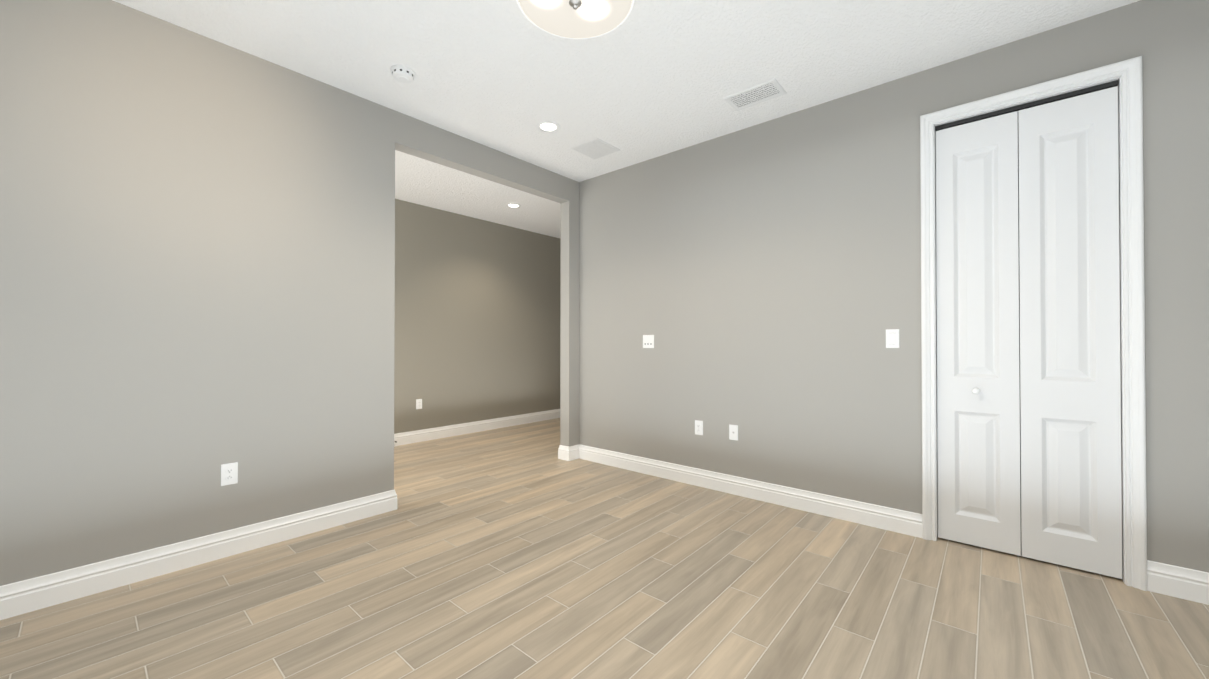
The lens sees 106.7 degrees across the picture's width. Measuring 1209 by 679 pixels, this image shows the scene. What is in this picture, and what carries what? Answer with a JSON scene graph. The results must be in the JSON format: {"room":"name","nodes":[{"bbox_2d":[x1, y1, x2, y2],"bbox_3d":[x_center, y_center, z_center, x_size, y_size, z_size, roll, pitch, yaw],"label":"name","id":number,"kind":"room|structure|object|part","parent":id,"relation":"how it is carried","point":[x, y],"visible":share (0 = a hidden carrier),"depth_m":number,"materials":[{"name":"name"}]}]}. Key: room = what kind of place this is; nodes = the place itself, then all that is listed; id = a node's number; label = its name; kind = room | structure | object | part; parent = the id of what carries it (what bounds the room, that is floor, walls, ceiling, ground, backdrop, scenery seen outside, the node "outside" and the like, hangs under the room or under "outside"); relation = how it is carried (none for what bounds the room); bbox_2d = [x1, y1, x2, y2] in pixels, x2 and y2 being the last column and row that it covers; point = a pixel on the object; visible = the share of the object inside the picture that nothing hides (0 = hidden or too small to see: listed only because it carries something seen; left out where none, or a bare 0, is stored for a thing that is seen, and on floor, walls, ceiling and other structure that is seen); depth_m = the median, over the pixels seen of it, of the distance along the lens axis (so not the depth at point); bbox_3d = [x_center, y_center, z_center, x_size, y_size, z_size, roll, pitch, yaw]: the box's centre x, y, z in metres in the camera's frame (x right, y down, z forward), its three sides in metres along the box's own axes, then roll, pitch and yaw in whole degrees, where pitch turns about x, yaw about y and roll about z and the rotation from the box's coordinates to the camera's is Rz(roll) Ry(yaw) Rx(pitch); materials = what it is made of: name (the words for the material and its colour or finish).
{"room":"empty living room","nodes":[
{"label":"empty living room","id":0,"kind":"room"},
{"bbox_2d":[0,0,578,585],"bbox_3d":[-1.277,-0.205,3.370,0.120,2.740,9.000,0,-1,41],"label":"wall","id":1,"kind":"structure","parent":0,"point":[196,260],"depth_m":2.29,"materials":[{"name":"grey paint"}]},
{"bbox_2d":[0,489,396,619],"bbox_3d":[-2.392,1.086,1.962,0.017,0.135,2.965,0,-1,41],"label":"baseboard","id":2,"kind":"structure","parent":1,"relation":"attached to","point":[30,595],"depth_m":2.24,"materials":[{"name":"white wood"}]},
{"bbox_2d":[221,462,237,485],"bbox_3d":[-2.012,0.722,2.412,0.008,0.114,0.070,0,-1,41],"label":"outlet","id":3,"kind":"object","parent":1,"relation":"attached to","point":[229,473],"visible":1,"depth_m":2.41,"materials":[{"name":"white plastic"}]},
{"bbox_2d":[558,445,575,460],"bbox_3d":[0.547,1.115,5.566,0.037,0.135,3.037,0,-1,41],"label":"baseboard","id":4,"kind":"structure","parent":1,"relation":"attached to","point":[566,453],"depth_m":4.37,"materials":[{"name":"white wood"}]},
{"bbox_2d":[394,199,560,433],"bbox_3d":[-2.716,-0.196,4.611,0.120,2.740,9.000,0,-1,41],"label":"wall","id":5,"kind":"structure","parent":0,"point":[477,319],"depth_m":5.69,"materials":[{"name":"beige paint"}]},
{"bbox_2d":[416,399,421,408],"bbox_3d":[-2.134,0.744,5.181,0.008,0.114,0.070,0,-1,41],"label":"outlet","id":6,"kind":"object","parent":5,"relation":"attached to","point":[418,403],"visible":1,"depth_m":5.18,"materials":[{"name":"white plastic"}]},
{"bbox_2d":[394,409,559,445],"bbox_3d":[-2.665,1.107,4.556,0.017,0.135,8.760,0,-1,41],"label":"baseboard","id":7,"kind":"structure","parent":5,"relation":"attached to","point":[404,438],"depth_m":5.67,"materials":[{"name":"white wood"}]},
{"bbox_2d":[0,418,1208,678],"bbox_3d":[-0.209,1.187,2.439,6.740,0.060,9.000,0,-1,41],"label":"floor","id":8,"kind":"structure","parent":0,"point":[518,552],"depth_m":1.97,"materials":[{"name":"brown wood"}]},
{"bbox_2d":[113,0,1139,238],"bbox_3d":[-0.209,-1.613,2.461,6.740,0.060,9.000,0,-1,41],"label":"ceiling","id":9,"kind":"structure","parent":0,"point":[645,80],"depth_m":2.54,"materials":[{"name":"white paint"}]},
{"bbox_2d":[390,65,415,82],"bbox_3d":[-1.189,-1.558,2.654,0.136,0.047,0.136,0,-1,41],"label":"smoke detector","id":10,"kind":"object","parent":9,"relation":"attached to","point":[403,74],"visible":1,"depth_m":2.62,"materials":[{"name":"white plastic"}]},
{"bbox_2d":[506,203,520,207],"bbox_3d":[-1.060,-1.558,5.233,0.176,0.006,0.176,0,-1,41],"label":"recessed light","id":11,"kind":"object","parent":9,"relation":"in","point":[513,205],"visible":1,"depth_m":5.23,"materials":[{"name":"white plastic"}]},
{"bbox_2d":[536,121,559,131],"bbox_3d":[-0.416,-1.573,3.327,0.176,0.006,0.176,0,-1,41],"label":"recessed light","id":12,"kind":"object","parent":9,"relation":"in","point":[548,126],"visible":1,"depth_m":3.32,"materials":[{"name":"white plastic"}]},
{"bbox_2d":[517,0,633,38],"bbox_3d":[-0.129,-1.524,1.986,0.519,0.125,0.519,0,-1,41],"label":"flush-mount ceiling light","id":13,"kind":"object","parent":9,"relation":"attached to","point":[578,19],"visible":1,"depth_m":2.07,"materials":[{"name":"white glass"}]},
{"bbox_2d":[571,138,619,159],"bbox_3d":[-0.071,-1.570,3.715,0.290,0.005,0.290,0,-1,41],"label":"ceiling vent","id":14,"kind":"object","parent":9,"relation":"in","point":[596,148],"visible":1,"depth_m":3.71,"materials":[{"name":"white paint"}]},
{"bbox_2d":[723,78,786,110],"bbox_3d":[0.972,-1.575,2.908,0.335,0.008,0.210,0,-1,41],"label":"ceiling vent","id":15,"kind":"object","parent":9,"relation":"in","point":[758,94],"visible":1,"depth_m":2.90,"materials":[{"name":"white metal"}]},
{"bbox_2d":[579,0,1208,572],"bbox_3d":[1.575,-0.208,2.972,4.720,2.740,0.120,0,-1,41],"label":"wall","id":16,"kind":"structure","parent":0,"point":[761,282],"depth_m":2.95,"materials":[{"name":"grey paint"}]},
{"bbox_2d":[643,335,653,347],"bbox_3d":[0.381,0.017,3.915,0.116,0.114,0.007,0,-1,41],"label":"switch plate","id":17,"kind":"object","parent":16,"relation":"attached to","point":[648,341],"visible":1,"depth_m":3.91,"materials":[{"name":"white plastic"}]},
{"bbox_2d":[695,420,702,434],"bbox_3d":[0.752,0.704,3.590,0.070,0.114,0.008,0,-1,41],"label":"outlet","id":18,"kind":"object","parent":16,"relation":"attached to","point":[698,427],"visible":1,"depth_m":3.59,"materials":[{"name":"white plastic"}]},
{"bbox_2d":[729,424,737,440],"bbox_3d":[0.973,0.703,3.396,0.070,0.114,0.014,0,-1,41],"label":"outlet","id":19,"kind":"object","parent":16,"relation":"attached to","point":[733,432],"visible":1,"depth_m":3.40,"materials":[{"name":"white plastic"}]},
{"bbox_2d":[576,444,921,537],"bbox_3d":[0.802,1.099,3.537,2.798,0.135,0.017,0,-1,41],"label":"baseboard","id":20,"kind":"structure","parent":16,"relation":"attached to","point":[882,517],"depth_m":3.20,"materials":[{"name":"white wood"}]},
{"bbox_2d":[886,329,898,347],"bbox_3d":[1.750,-0.005,2.733,0.070,0.114,0.012,0,-1,41],"label":"rocker light switch","id":21,"kind":"object","parent":16,"relation":"attached to","point":[892,338],"visible":1,"depth_m":2.73,"materials":[{"name":"white plastic"}]},
{"bbox_2d":[934,76,1125,583],"bbox_3d":[2.224,-0.051,2.411,0.739,2.417,0.120,0,-1,41],"label":"lining","id":22,"kind":"object","parent":16,"relation":"attached to","point":[1121,289],"visible":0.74,"depth_m":2.16,"materials":[{"name":"white wood"}]},
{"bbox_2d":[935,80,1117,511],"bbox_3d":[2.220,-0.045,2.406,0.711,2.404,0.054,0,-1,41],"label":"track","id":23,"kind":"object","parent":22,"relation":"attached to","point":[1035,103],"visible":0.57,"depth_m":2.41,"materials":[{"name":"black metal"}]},
{"bbox_2d":[936,86,1121,578],"bbox_3d":[2.196,-0.037,2.378,0.709,2.363,0.082,0,-1,41],"label":"closet door","id":24,"kind":"structure","parent":22,"relation":"attached to","point":[1052,272],"depth_m":2.35,"materials":[{"name":"white paint"}]},
{"bbox_3d":[2.050,0.283,2.480,0.037,0.037,0.048,0,-1,41],"label":"knob","id":25,"kind":"part","parent":24,"relation":"part of","materials":[{"name":"white"}]},
{"bbox_2d":[920,56,1146,590],"bbox_3d":[2.176,-0.079,2.356,0.847,2.471,0.027,0,-1,41],"label":"door frame","id":26,"kind":"structure","parent":16,"relation":"attached to","point":[1129,71],"depth_m":2.12,"materials":[{"name":"white wood"}]},
{"bbox_2d":[1147,560,1208,604],"bbox_3d":[2.855,1.085,1.768,0.943,0.135,0.017,0,-1,41],"label":"baseboard","id":27,"kind":"structure","parent":16,"relation":"attached to","point":[1166,579],"depth_m":2.01,"materials":[{"name":"white wood"}]}
]}

